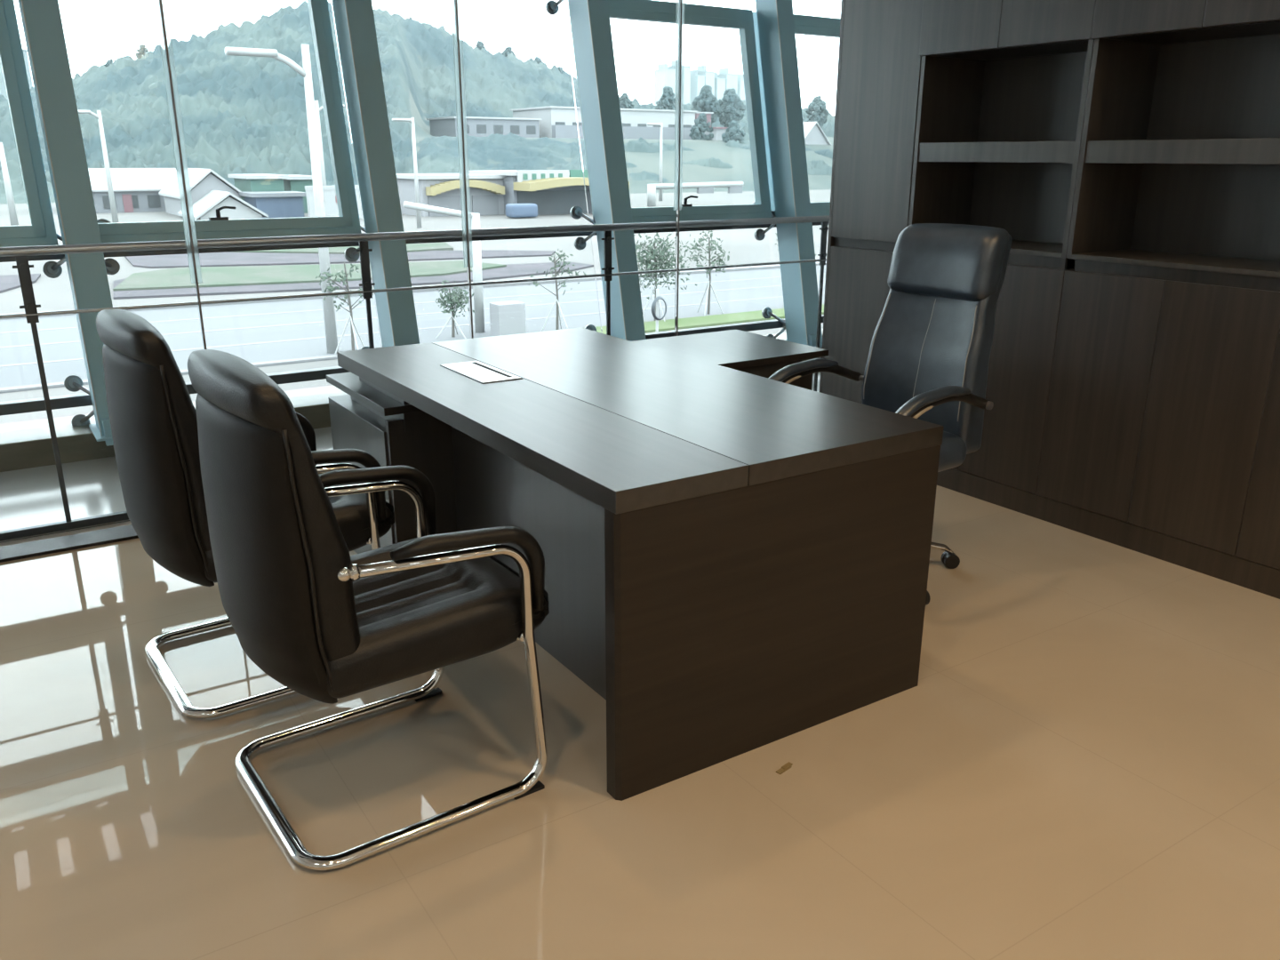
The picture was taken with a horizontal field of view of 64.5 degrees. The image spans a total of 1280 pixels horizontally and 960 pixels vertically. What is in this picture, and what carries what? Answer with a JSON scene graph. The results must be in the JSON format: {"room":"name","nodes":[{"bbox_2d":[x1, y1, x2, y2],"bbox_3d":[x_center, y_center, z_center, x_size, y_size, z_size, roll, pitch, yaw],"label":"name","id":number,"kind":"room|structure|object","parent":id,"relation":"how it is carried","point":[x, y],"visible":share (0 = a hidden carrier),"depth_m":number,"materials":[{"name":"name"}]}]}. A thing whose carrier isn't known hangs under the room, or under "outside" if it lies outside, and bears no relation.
{"room":"office","nodes":[
{"label":"office","id":0,"kind":"room"},
{"bbox_2d":[0,372,820,546],"bbox_3d":[-1.647,-0.036,4.933,10.800,0.120,1.135,-11,21,-31],"label":"ledge","id":1,"kind":"object","parent":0,"point":[32,496],"depth_m":4.43,"materials":[{"name":"tile"}]},
{"bbox_2d":[0,511,128,541],"bbox_3d":[-1.399,0.009,4.550,10.800,0.030,0.030,-11,21,-31],"label":"trim","id":2,"kind":"structure","parent":1,"relation":"on","point":[36,530],"depth_m":3.99,"materials":[{"name":"grey metal"}]},
{"bbox_2d":[0,215,829,521],"bbox_3d":[-1.397,-0.506,4.384,10.800,1.072,0.037,-11,21,-31],"label":"balustrade","id":3,"kind":"object","parent":2,"relation":"on","point":[20,253],"visible":0.83,"depth_m":4.36,"materials":[{"name":"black metal"}]},
{"bbox_2d":[0,3,204,543],"bbox_3d":[-2.224,-1.512,3.422,1.147,3.590,0.010,-11,21,-31],"label":"window","id":4,"kind":"structure","parent":1,"relation":"on","point":[159,4],"depth_m":3.94,"materials":[{"name":"clear glass"}]},
{"bbox_2d":[159,0,207,349],"bbox_3d":[-1.741,-1.607,3.723,0.040,3.590,0.018,-11,21,-31],"label":"trim","id":5,"kind":"structure","parent":1,"relation":"on","point":[160,1],"depth_m":3.85,"materials":[{"name":"grey plastic"}]},
{"bbox_2d":[454,0,473,338],"bbox_3d":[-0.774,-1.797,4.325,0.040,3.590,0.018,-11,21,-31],"label":"trim","id":6,"kind":"structure","parent":1,"relation":"on","point":[456,1],"depth_m":4.45,"materials":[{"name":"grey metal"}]},
{"bbox_2d":[674,0,682,335],"bbox_3d":[0.193,-1.987,4.928,0.040,3.590,0.018,-11,21,-31],"label":"trim","id":7,"kind":"structure","parent":1,"relation":"on","point":[681,1],"depth_m":5.04,"materials":[{"name":"grey metal"}]},
{"bbox_2d":[489,300,526,335],"bbox_3d":[-3.764,-4.574,28.884,0.840,0.950,0.600,-11,21,-31],"label":"utility box","id":8,"kind":"object","parent":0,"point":[506,317],"visible":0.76,"depth_m":28.64,"materials":[{"name":"grey metal"}]},
{"bbox_2d":[0,485,1279,959],"bbox_3d":[0.967,1.187,1.123,10.800,0.120,8.125,-11,21,-31],"label":"floor","id":9,"kind":"structure","parent":0,"point":[1082,762],"depth_m":2.35,"materials":[{"name":"beige tile"}]},
{"bbox_2d":[0,524,138,562],"bbox_3d":[-1.295,0.123,4.419,10.800,0.132,0.150,-11,21,-31],"label":"trim","id":10,"kind":"structure","parent":9,"relation":"on","point":[125,532],"depth_m":3.84,"materials":[{"name":"black stone"}]},
{"bbox_2d":[96,308,394,719],"bbox_3d":[-1.088,0.025,2.852,0.650,1.033,0.593,-13,22,-35],"label":"chair","id":11,"kind":"object","parent":9,"relation":"on","point":[152,412],"visible":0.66,"depth_m":2.54,"materials":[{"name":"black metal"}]},
{"bbox_2d":[96,308,217,583],"bbox_3d":[-1.259,-0.101,2.679,0.212,0.689,0.492,-13,22,-35],"label":"cushion","id":12,"kind":"object","parent":11,"relation":"on","point":[152,412],"depth_m":2.50,"materials":[{"name":"black leather"}]},
{"bbox_2d":[187,349,549,870],"bbox_3d":[-0.599,0.206,2.290,0.650,1.033,0.593,-12,22,-34],"label":"chair","id":13,"kind":"object","parent":9,"relation":"on","point":[328,624],"visible":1,"depth_m":2.05,"materials":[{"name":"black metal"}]},
{"bbox_2d":[187,349,360,661],"bbox_3d":[-0.770,0.080,2.118,0.212,0.689,0.492,-12,22,-34],"label":"cushion","id":14,"kind":"object","parent":13,"relation":"on","point":[279,547],"depth_m":1.94,"materials":[{"name":"black leather"}]},
{"bbox_2d":[326,329,828,553],"bbox_3d":[-0.190,-0.177,4.041,1.895,0.700,0.648,-11,21,-31],"label":"base cabinet","id":15,"kind":"object","parent":9,"relation":"on","point":[369,419],"visible":0.28,"depth_m":3.45,"materials":[{"name":"laminate"}]},
{"bbox_2d":[336,328,943,800],"bbox_3d":[-0.144,0.059,3.209,0.994,0.754,1.865,-11,21,-31],"label":"executive desk","id":16,"kind":"object","parent":9,"relation":"on","point":[737,562],"visible":0.96,"depth_m":2.54,"materials":[{"name":"laminate"}]},
{"bbox_2d":[819,0,923,403],"bbox_3d":[1.210,-1.415,4.705,0.400,2.660,0.497,-11,21,-31],"label":"tall cabinet","id":17,"kind":"object","parent":9,"relation":"on","point":[880,61],"visible":0.42,"depth_m":4.60,"materials":[{"name":"brown wood"}]},
{"bbox_2d":[768,223,1012,605],"bbox_3d":[0.838,-0.248,3.465,0.801,1.188,0.681,-10,20,-29],"label":"chair","id":18,"kind":"object","parent":9,"relation":"on","point":[929,355],"visible":0.57,"depth_m":3.48,"materials":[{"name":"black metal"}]},
{"bbox_2d":[908,0,1095,517],"bbox_3d":[1.558,-1.247,4.181,0.419,2.660,0.800,-11,21,-31],"label":"tall cabinet","id":19,"kind":"object","parent":9,"relation":"on","point":[1004,86],"visible":0.56,"depth_m":4.20,"materials":[{"name":"brown wood"}]},
{"bbox_2d":[1033,0,1279,582],"bbox_3d":[1.996,-1.042,3.543,0.419,2.660,0.800,-11,21,-31],"label":"tall cabinet","id":20,"kind":"object","parent":9,"relation":"on","point":[1169,323],"visible":0.99,"depth_m":3.66,"materials":[{"name":"brown wood"}]},
{"bbox_2d":[1230,329,1279,599],"bbox_3d":[2.433,-0.838,2.906,0.419,2.660,0.800,-11,21,-31],"label":"tall cabinet","id":21,"kind":"object","parent":9,"relation":"on","point":[1256,567],"visible":1,"depth_m":3.39,"materials":[{"name":"brown wood"}]},
{"bbox_3d":[-2.147,1.485,6.216,10.800,3.200,0.300,-11,21,-31],"label":"wall","id":22,"kind":"structure","parent":0,"visible":0},
{"bbox_2d":[0,0,58,247],"bbox_3d":[-3.532,-1.894,4.526,1.482,3.540,0.772,-11,21,-31],"label":"window","id":23,"kind":"structure","parent":22,"relation":"in","point":[42,231],"depth_m":4.77,"materials":[{"name":"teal metal"}]},
{"bbox_2d":[97,0,382,347],"bbox_3d":[-2.289,-2.138,5.300,1.482,3.540,0.772,-11,21,-31],"label":"window","id":24,"kind":"structure","parent":22,"relation":"in","point":[218,227],"depth_m":5.48,"materials":[{"name":"teal metal"}]},
{"bbox_2d":[0,328,823,471],"bbox_3d":[-2.077,-0.213,5.569,10.800,0.430,0.440,-11,21,-31],"label":"pavement","id":25,"kind":"structure","parent":22,"relation":"on","point":[24,444],"depth_m":4.91,"materials":[{"name":"concrete"}]},
{"bbox_2d":[17,0,113,446],"bbox_3d":[-2.733,-1.964,4.684,0.200,3.500,1.022,-11,21,-31],"label":"steel column","id":26,"kind":"structure","parent":25,"relation":"on","point":[42,22],"depth_m":4.69,"materials":[{"name":"metal"}]},
{"bbox_2d":[64,375,94,425],"bbox_3d":[-2.667,-0.394,5.074,0.338,0.274,0.165,-11,21,-31],"label":"fitting","id":27,"kind":"object","parent":26,"relation":"attached to","point":[73,383],"visible":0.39,"depth_m":5.02,"materials":[{"name":"silver metal"}]},
{"bbox_2d":[42,218,119,278],"bbox_3d":[-2.752,-1.134,4.976,0.338,0.274,0.165,-11,21,-31],"label":"fitting","id":28,"kind":"object","parent":26,"relation":"attached to","point":[52,269],"visible":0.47,"depth_m":4.96,"materials":[{"name":"silver metal"}]},
{"bbox_2d":[332,0,419,347],"bbox_3d":[-1.490,-2.208,5.459,0.200,3.500,1.022,-11,21,-31],"label":"steel column","id":29,"kind":"structure","parent":25,"relation":"on","point":[355,23],"depth_m":5.47,"materials":[{"name":"metal"}]},
{"bbox_2d":[344,224,365,262],"bbox_3d":[-1.508,-1.378,5.751,0.338,0.274,0.165,-11,21,-31],"label":"fitting","id":30,"kind":"object","parent":29,"relation":"attached to","point":[351,255],"visible":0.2,"depth_m":5.71,"materials":[{"name":"silver metal"}]},
{"bbox_2d":[569,0,645,341],"bbox_3d":[-0.246,-2.452,6.233,0.200,3.500,1.022,-11,21,-31],"label":"steel column","id":31,"kind":"structure","parent":25,"relation":"on","point":[590,19],"depth_m":6.25,"materials":[{"name":"metal"}]},
{"bbox_2d":[569,206,596,249],"bbox_3d":[-0.265,-1.623,6.525,0.338,0.274,0.165,-11,21,-31],"label":"fitting","id":32,"kind":"object","parent":31,"relation":"attached to","point":[576,212],"visible":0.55,"depth_m":6.47,"materials":[{"name":"silver metal"}]},
{"bbox_2d":[755,0,822,348],"bbox_3d":[0.997,-2.697,7.008,0.200,3.500,1.022,-11,21,-31],"label":"steel column","id":33,"kind":"structure","parent":25,"relation":"on","point":[775,18],"depth_m":7.03,"materials":[{"name":"teal metal"}]},
{"bbox_2d":[761,306,785,337],"bbox_3d":[1.063,-1.126,7.397,0.338,0.274,0.165,-11,21,-31],"label":"fitting","id":34,"kind":"object","parent":33,"relation":"attached to","point":[766,312],"visible":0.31,"depth_m":7.34,"materials":[{"name":"silver metal"}]},
{"bbox_2d":[562,0,602,333],"bbox_3d":[-1.028,-2.386,6.086,1.440,3.540,0.772,-11,21,-31],"label":"window","id":35,"kind":"structure","parent":22,"relation":"in","point":[563,1],"depth_m":6.52,"materials":[{"name":"clear glass"}]},
{"bbox_2d":[568,0,771,223],"bbox_3d":[0.198,-2.627,6.849,1.482,3.540,0.772,-11,21,-31],"label":"window","id":36,"kind":"structure","parent":22,"relation":"in","point":[654,11],"depth_m":6.91,"materials":[{"name":"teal metal"}]},
{"bbox_2d":[752,11,840,215],"bbox_3d":[1.441,-2.871,7.623,1.482,3.540,0.772,-11,21,-31],"label":"window","id":37,"kind":"structure","parent":22,"relation":"in","point":[804,24],"depth_m":7.27,"materials":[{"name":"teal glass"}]},
{"bbox_3d":[-4.153,0.120,-1.493,0.150,3.720,10.100,-11,21,-31],"label":"wall","id":38,"kind":"structure","parent":0,"visible":0},
{"bbox_2d":[0,313,823,415],"bbox_3d":[-2.082,-0.535,5.475,10.800,0.050,0.082,-11,21,-31],"label":"trim","id":39,"kind":"structure","parent":38,"relation":"attached to","point":[83,399],"depth_m":5.56,"materials":[{"name":"grey metal"}]},
{"bbox_2d":[0,221,829,262],"bbox_3d":[-2.163,-1.245,5.381,10.800,0.060,0.084,-11,21,-31],"label":"trim","id":40,"kind":"structure","parent":38,"relation":"attached to","point":[699,228],"depth_m":5.65,"materials":[{"name":"grey metal"}]},
{"label":"outside","id":41,"kind":"structure","parent":0,"visible":0},
{"bbox_2d":[653,63,677,105],"bbox_3d":[14.718,-216.868,600.308,8.528,54.964,13.000,-11,21,-31],"label":"apartment tower","id":42,"kind":"structure","parent":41,"point":[663,76],"depth_m":592.00,"materials":[{"name":"grey concrete"}]},
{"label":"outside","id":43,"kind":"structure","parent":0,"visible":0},
{"bbox_2d":[667,59,691,104],"bbox_3d":[22.637,-219.538,604.884,9.918,57.305,13.000,-11,21,-31],"label":"apartment tower","id":44,"kind":"structure","parent":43,"point":[685,78],"depth_m":595.91,"materials":[{"name":"grey concrete"}]},
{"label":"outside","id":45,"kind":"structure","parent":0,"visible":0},
{"bbox_2d":[689,69,705,104],"bbox_3d":[32.977,-219.275,612.060,6.219,52.488,13.000,-11,21,-31],"label":"apartment tower","id":46,"kind":"structure","parent":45,"point":[697,82],"depth_m":602.94,"materials":[{"name":"grey concrete"}]},
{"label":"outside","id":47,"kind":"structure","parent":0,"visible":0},
{"bbox_2d":[696,64,715,95],"bbox_3d":[38.416,-221.640,615.032,7.588,55.211,13.000,-11,21,-31],"label":"apartment tower","id":48,"kind":"structure","parent":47,"point":[709,78],"depth_m":605.00,"materials":[{"name":"grey concrete"}]},
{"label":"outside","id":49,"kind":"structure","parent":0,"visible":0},
{"bbox_2d":[0,27,833,204],"bbox_3d":[-26.762,-104.850,287.935,550.000,38.880,318.000,-11,21,-31],"label":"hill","id":50,"kind":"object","parent":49,"point":[739,158],"visible":0.06,"depth_m":164.37,"materials":[{"name":"green plant"}]},
{"bbox_2d":[0,49,32,99],"bbox_3d":[-217.715,-129.566,354.742,10.752,36.925,31.000,-11,21,-31],"label":"apartment tower","id":51,"kind":"structure","parent":50,"relation":"on","point":[3,91],"depth_m":339.79,"materials":[{"name":"grey concrete"}]},
{"bbox_2d":[0,0,834,203],"bbox_3d":[20.530,-94.892,249.560,396.124,41.768,168.200,-11,21,-31],"label":"hill","id":52,"kind":"structure","parent":50,"relation":"on","point":[236,115],"depth_m":165.16,"materials":[{"name":"green plant"}]},
{"bbox_2d":[426,116,541,137],"bbox_3d":[-29.129,-64.764,190.043,17.494,5.676,12.800,-11,21,-31],"label":"house","id":53,"kind":"structure","parent":50,"relation":"on","point":[476,126],"depth_m":184.83,"materials":[{"name":"grey"}]},
{"bbox_2d":[510,105,697,139],"bbox_3d":[-6.776,-70.784,205.263,34.059,7.752,17.900,-11,21,-31],"label":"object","id":54,"kind":"structure","parent":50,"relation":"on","point":[556,122],"depth_m":198.83,"materials":[{"name":"grey"}]},
{"bbox_2d":[655,86,681,110],"bbox_3d":[6.256,-82.028,228.705,6.333,12.832,6.152,-11,21,-31],"label":"tree","id":55,"kind":"object","parent":50,"relation":"on","point":[667,101],"visible":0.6,"depth_m":226.46,"materials":[{"name":"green plant"}]},
{"bbox_2d":[688,112,713,140],"bbox_3d":[11.494,-64.653,187.737,4.499,6.356,4.166,-11,21,-31],"label":"tree","id":56,"kind":"object","parent":50,"relation":"on","point":[701,124],"visible":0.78,"depth_m":186.78,"materials":[{"name":"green plant"}]},
{"bbox_2d":[690,84,721,126],"bbox_3d":[15.110,-83.674,234.661,7.317,14.440,7.154,-11,21,-31],"label":"tree","id":57,"kind":"object","parent":50,"relation":"on","point":[706,101],"visible":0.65,"depth_m":231.89,"materials":[{"name":"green plant"}]},
{"bbox_2d":[717,88,746,127],"bbox_3d":[20.892,-84.725,238.178,6.862,13.697,6.662,-11,21,-31],"label":"tree","id":58,"kind":"object","parent":50,"relation":"on","point":[732,108],"visible":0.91,"depth_m":235.83,"materials":[{"name":"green plant"}]},
{"bbox_2d":[721,120,747,143],"bbox_3d":[17.364,-62.154,186.189,5.268,7.494,5.724,-11,21,-31],"label":"tree","id":59,"kind":"object","parent":50,"relation":"on","point":[734,132],"visible":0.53,"depth_m":184.83,"materials":[{"name":"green plant"}]},
{"bbox_2d":[802,121,831,145],"bbox_3d":[29.030,-65.074,195.717,13.656,7.400,14.400,-11,21,-31],"label":"house","id":60,"kind":"structure","parent":50,"relation":"on","point":[814,134],"depth_m":189.96,"materials":[{"name":"grey"}]},
{"bbox_2d":[805,96,829,127],"bbox_3d":[44.073,-90.313,252.104,5.938,9.891,6.043,-11,21,-31],"label":"tree","id":61,"kind":"object","parent":50,"relation":"on","point":[817,106],"visible":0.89,"depth_m":250.06,"materials":[{"name":"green plant"}]},
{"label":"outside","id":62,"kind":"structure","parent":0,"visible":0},
{"bbox_2d":[713,72,726,100],"bbox_3d":[45.464,-221.307,619.973,7.025,51.602,13.000,-11,21,-31],"label":"apartment tower","id":63,"kind":"structure","parent":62,"point":[719,83],"depth_m":610.05,"materials":[{"name":"grey concrete"}]},
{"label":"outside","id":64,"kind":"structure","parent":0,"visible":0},
{"bbox_2d":[717,68,738,93],"bbox_3d":[52.449,-224.024,623.892,9.136,54.428,13.000,-11,21,-31],"label":"apartment tower","id":65,"kind":"structure","parent":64,"point":[732,79],"depth_m":613.63,"materials":[{"name":"grey concrete"}]},
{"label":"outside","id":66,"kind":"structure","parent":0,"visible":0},
{"bbox_2d":[736,74,745,101],"bbox_3d":[62.622,-224.578,630.693,12.781,51.394,13.000,-11,21,-31],"label":"apartment tower","id":67,"kind":"structure","parent":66,"point":[740,91],"depth_m":619.20,"materials":[{"name":"grey concrete"}]},
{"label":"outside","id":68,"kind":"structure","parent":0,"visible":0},
{"bbox_2d":[0,189,831,423],"bbox_3d":[84.764,-35.827,130.658,590.000,1.000,122.050,-11,21,-31],"label":"ground","id":69,"kind":"structure","parent":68,"point":[52,294],"depth_m":55.10,"materials":[{"name":"grey concrete"}]},
{"bbox_2d":[0,142,18,225],"bbox_3d":[-44.543,-20.173,69.596,2.498,5.722,0.650,-11,21,-31],"label":"street lamp","id":70,"kind":"object","parent":69,"relation":"on","point":[13,219],"visible":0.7,"depth_m":70.08,"materials":[{"name":"grey metal"}]},
{"bbox_2d":[0,273,40,293],"bbox_3d":[-24.705,-7.883,40.521,1.495,0.080,6.027,-10,20,-29],"label":"planting bed","id":71,"kind":"object","parent":69,"relation":"on","point":[8,282],"visible":0.78,"depth_m":40.61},
{"bbox_2d":[78,110,118,222],"bbox_3d":[-39.170,-22.279,72.605,2.302,7.929,0.546,-11,21,-31],"label":"street lamp","id":72,"kind":"object","parent":69,"relation":"on","point":[114,213],"visible":0.87,"depth_m":72.91,"materials":[{"name":"grey metal"}]},
{"bbox_2d":[88,168,179,213],"bbox_3d":[-48.920,-27.447,95.619,9.915,3.733,12.800,-11,21,-31],"label":"shed","id":73,"kind":"object","parent":69,"relation":"on","point":[135,189],"visible":0.55,"depth_m":91.81,"materials":[{"name":"grey"}]},
{"bbox_2d":[158,168,244,216],"bbox_3d":[-37.858,-24.873,87.475,5.202,3.833,10.400,-11,21,-31],"label":"shed","id":74,"kind":"object","parent":69,"relation":"on","point":[199,182],"visible":0.71,"depth_m":84.05,"materials":[{"name":"grey"}]},
{"bbox_2d":[177,190,268,220],"bbox_3d":[-33.762,-22.172,81.743,5.402,2.191,7.400,-11,21,-31],"label":"tent","id":75,"kind":"object","parent":69,"relation":"on","point":[205,207],"visible":0.87,"depth_m":79.44,"materials":[{"name":"grey"}]},
{"bbox_2d":[227,174,288,200],"bbox_3d":[-33.156,-24.899,88.433,3.492,3.321,6.800,-11,21,-31],"label":"container","id":76,"kind":"object","parent":69,"relation":"on","point":[244,182],"visible":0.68,"depth_m":85.91,"materials":[{"name":"teal"}]},
{"bbox_2d":[237,191,306,218],"bbox_3d":[-30.531,-22.968,84.582,4.548,1.996,4.800,-11,21,-31],"label":"container","id":77,"kind":"object","parent":69,"relation":"on","point":[274,204],"visible":0.79,"depth_m":83.03,"materials":[{"name":"blue"}]},
{"bbox_2d":[282,175,312,213],"bbox_3d":[-31.665,-26.210,92.798,2.825,3.172,6.800,-11,21,-31],"label":"shed","id":78,"kind":"object","parent":69,"relation":"on","point":[294,182],"visible":0.36,"depth_m":90.14,"materials":[{"name":"teal"}]},
{"bbox_2d":[112,260,506,291],"bbox_3d":[-13.735,-9.017,44.025,16.001,0.160,7.392,-7,19,-22],"label":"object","id":79,"kind":"object","parent":69,"relation":"on","point":[207,276],"visible":0.73,"depth_m":42.29,"materials":[{"name":"green plant"}]},
{"bbox_2d":[314,100,344,185],"bbox_3d":[-24.602,-25.662,81.512,2.356,9.025,0.546,-11,21,-31],"label":"street lamp","id":80,"kind":"object","parent":69,"relation":"on","point":[318,109],"visible":0.56,"depth_m":80.49,"materials":[{"name":"grey metal"}]},
{"bbox_2d":[304,184,363,218],"bbox_3d":[-24.396,-22.391,81.825,4.824,2.602,0.700,-11,21,-31],"label":"hoarding","id":81,"kind":"object","parent":69,"relation":"on","point":[331,204],"visible":0.24,"depth_m":81.10,"materials":[{"name":"grey"}]},
{"bbox_2d":[226,241,453,254],"bbox_3d":[-19.243,-13.323,57.474,18.747,0.160,9.688,3,18,8],"label":"traffic island","id":82,"kind":"object","parent":69,"relation":"on","point":[426,246],"visible":0.19,"depth_m":54.01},
{"bbox_2d":[124,249,555,268],"bbox_3d":[-17.969,-11.149,50.804,26.021,0.080,11.041,3,18,8],"label":"lawn","id":83,"kind":"structure","parent":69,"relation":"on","point":[208,259],"depth_m":50.30,"materials":[{"name":"green plant"}]},
{"bbox_2d":[113,261,593,299],"bbox_3d":[-11.219,-8.691,43.156,20.080,0.080,7.691,-8,20,-24],"label":"road","id":84,"kind":"structure","parent":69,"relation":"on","point":[511,270],"depth_m":39.72,"materials":[{"name":"grey asphalt"}]},
{"bbox_2d":[392,117,421,227],"bbox_3d":[-16.284,-21.456,71.006,1.590,7.439,0.442,-11,21,-31],"label":"street lamp","id":85,"kind":"object","parent":69,"relation":"on","point":[411,120],"visible":1,"depth_m":71.10,"materials":[{"name":"grey metal"}]},
{"bbox_2d":[0,261,826,319],"bbox_3d":[5.120,-9.663,46.258,180.000,0.120,7.100,-11,21,-31],"label":"kerb","id":86,"kind":"object","parent":69,"relation":"on","point":[765,267],"visible":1,"depth_m":39.62,"materials":[{"name":"grey concrete"}]},
{"bbox_2d":[396,173,504,216],"bbox_3d":[-17.283,-25.519,90.467,8.491,3.339,10.600,-11,21,-31],"label":"building","id":87,"kind":"structure","parent":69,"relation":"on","point":[484,192],"depth_m":86.99,"materials":[{"name":"grey"}]},
{"bbox_2d":[427,195,463,216],"bbox_3d":[-16.541,-23.350,86.422,3.076,1.670,0.130,-11,21,-31],"label":"shutter","id":88,"kind":"object","parent":87,"relation":"hanging from","point":[449,202],"depth_m":86.27,"materials":[{"name":"grey"}]},
{"bbox_2d":[472,194,499,215],"bbox_3d":[-13.450,-23.957,88.347,2.461,1.670,0.130,-11,21,-31],"label":"shutter","id":89,"kind":"object","parent":87,"relation":"hanging from","point":[484,204],"depth_m":88.29,"materials":[{"name":"grey"}]},
{"bbox_2d":[505,203,537,217],"bbox_3d":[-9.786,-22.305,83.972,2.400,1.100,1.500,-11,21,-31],"label":"van","id":90,"kind":"object","parent":69,"relation":"on","point":[512,210],"visible":1,"depth_m":83.35,"materials":[{"name":"blue"}]},
{"bbox_2d":[465,169,629,215],"bbox_3d":[-8.412,-26.405,92.630,10.914,3.751,12.400,-11,21,-31],"label":"building","id":91,"kind":"structure","parent":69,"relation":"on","point":[554,191],"depth_m":88.66,"materials":[{"name":"grey"}]},
{"bbox_2d":[646,122,662,200],"bbox_3d":[1.714,-36.038,115.050,2.033,8.515,0.546,-11,21,-31],"label":"street lamp","id":92,"kind":"object","parent":69,"relation":"on","point":[648,124],"visible":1,"depth_m":115.19,"materials":[{"name":"grey metal"}]},
{"bbox_2d":[651,288,666,331],"bbox_3d":[0.488,-4.283,26.985,0.495,1.569,0.187,-11,21,-31],"label":"coil","id":93,"kind":"object","parent":69,"relation":"on","point":[656,300],"visible":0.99,"depth_m":26.86,"materials":[{"name":"grey metal"}]},
{"bbox_2d":[647,181,743,206],"bbox_3d":[5.963,-30.303,107.260,12.288,2.346,0.869,-11,21,-31],"label":"gantry","id":94,"kind":"object","parent":69,"relation":"on","point":[733,187],"visible":1,"depth_m":107.00,"materials":[{"name":"grey"}]},
{"bbox_2d":[584,304,823,334],"bbox_3d":[40.238,-12.398,55.170,111.000,0.070,1.700,-11,21,-31],"label":"grass verge","id":95,"kind":"structure","parent":69,"relation":"on","point":[686,323],"depth_m":31.41,"materials":[{"name":"green plant"}]},
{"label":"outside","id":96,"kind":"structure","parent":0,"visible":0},
{"bbox_2d":[0,264,826,392],"bbox_3d":[7.608,-8.452,42.646,180.000,0.020,15.000,-11,21,-31],"label":"road","id":97,"kind":"structure","parent":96,"point":[55,372],"depth_m":31.50,"materials":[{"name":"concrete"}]},
{"bbox_2d":[0,354,337,391],"bbox_3d":[11.162,-6.808,37.458,180.000,0.060,1.200,-11,21,-31],"label":"kerb","id":98,"kind":"object","parent":97,"relation":"on","point":[331,356],"depth_m":24.68,"materials":[{"name":"grey concrete"}]},
{"bbox_2d":[224,44,325,216],"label":"street lamp","id":99,"kind":"object","parent":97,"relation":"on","point":[306,72],"depth_m":24.48,"materials":[{"name":"grey metal"}]},
{"bbox_2d":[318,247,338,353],"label":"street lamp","id":100,"kind":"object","parent":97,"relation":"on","point":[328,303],"depth_m":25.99,"materials":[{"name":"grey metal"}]},
{"bbox_2d":[315,261,372,355],"bbox_3d":[-7.143,-4.277,25.451,1.566,2.471,1.175,-11,21,-31],"label":"street tree","id":101,"kind":"object","parent":97,"relation":"on","point":[329,288],"visible":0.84,"depth_m":25.35,"materials":[{"name":"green plant"}]},
{"bbox_2d":[0,292,824,367],"bbox_3d":[5.357,-6.727,37.216,130.000,0.026,2.120,-11,21,-31],"label":"lane marking","id":102,"kind":"object","parent":97,"relation":"on","point":[822,292],"depth_m":28.59,"materials":[{"name":"grey paint"}]},
{"bbox_2d":[0,281,825,348],"bbox_3d":[3.908,-7.405,39.328,130.000,0.026,3.420,-11,21,-31],"label":"lane marking","id":103,"kind":"object","parent":97,"relation":"on","point":[819,282],"visible":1,"depth_m":31.18,"materials":[{"name":"grey paint"}]},
{"bbox_2d":[0,273,825,333],"bbox_3d":[2.596,-8.019,41.242,130.000,0.026,5.020,-11,21,-31],"label":"lane marking","id":104,"kind":"object","parent":97,"relation":"on","point":[817,274],"visible":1,"depth_m":33.70,"materials":[{"name":"grey paint"}]},
{"bbox_2d":[403,200,484,332],"bbox_3d":[-5.457,-5.915,28.478,2.191,3.743,0.270,-11,21,-31],"label":"gantry","id":105,"kind":"object","parent":97,"relation":"on","point":[475,218],"visible":1,"depth_m":28.77,"materials":[{"name":"grey metal"}]},
{"bbox_2d":[434,280,474,338],"bbox_3d":[-5.196,-4.761,28.385,0.847,1.626,1.277,14,22,36],"label":"street tree","id":106,"kind":"object","parent":97,"relation":"on","point":[454,300],"visible":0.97,"depth_m":28.27,"materials":[{"name":"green plant"}]},
{"bbox_2d":[528,249,585,331],"bbox_3d":[-2.412,-5.455,29.209,1.455,2.453,1.116,7,19,20],"label":"street tree","id":107,"kind":"object","parent":97,"relation":"on","point":[554,260],"visible":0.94,"depth_m":29.20,"materials":[{"name":"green plant"}]},
{"bbox_2d":[634,232,704,321],"bbox_3d":[0.505,-6.371,31.110,2.804,3.055,3.020,4,18,11],"label":"street tree","id":108,"kind":"object","parent":97,"relation":"on","point":[653,252],"visible":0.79,"depth_m":30.90,"materials":[{"name":"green plant"}]},
{"bbox_2d":[686,230,729,315],"bbox_3d":[2.003,-6.831,32.661,1.757,2.995,1.442,13,22,35],"label":"street tree","id":109,"kind":"object","parent":97,"relation":"on","point":[719,260],"visible":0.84,"depth_m":32.55,"materials":[{"name":"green plant"}]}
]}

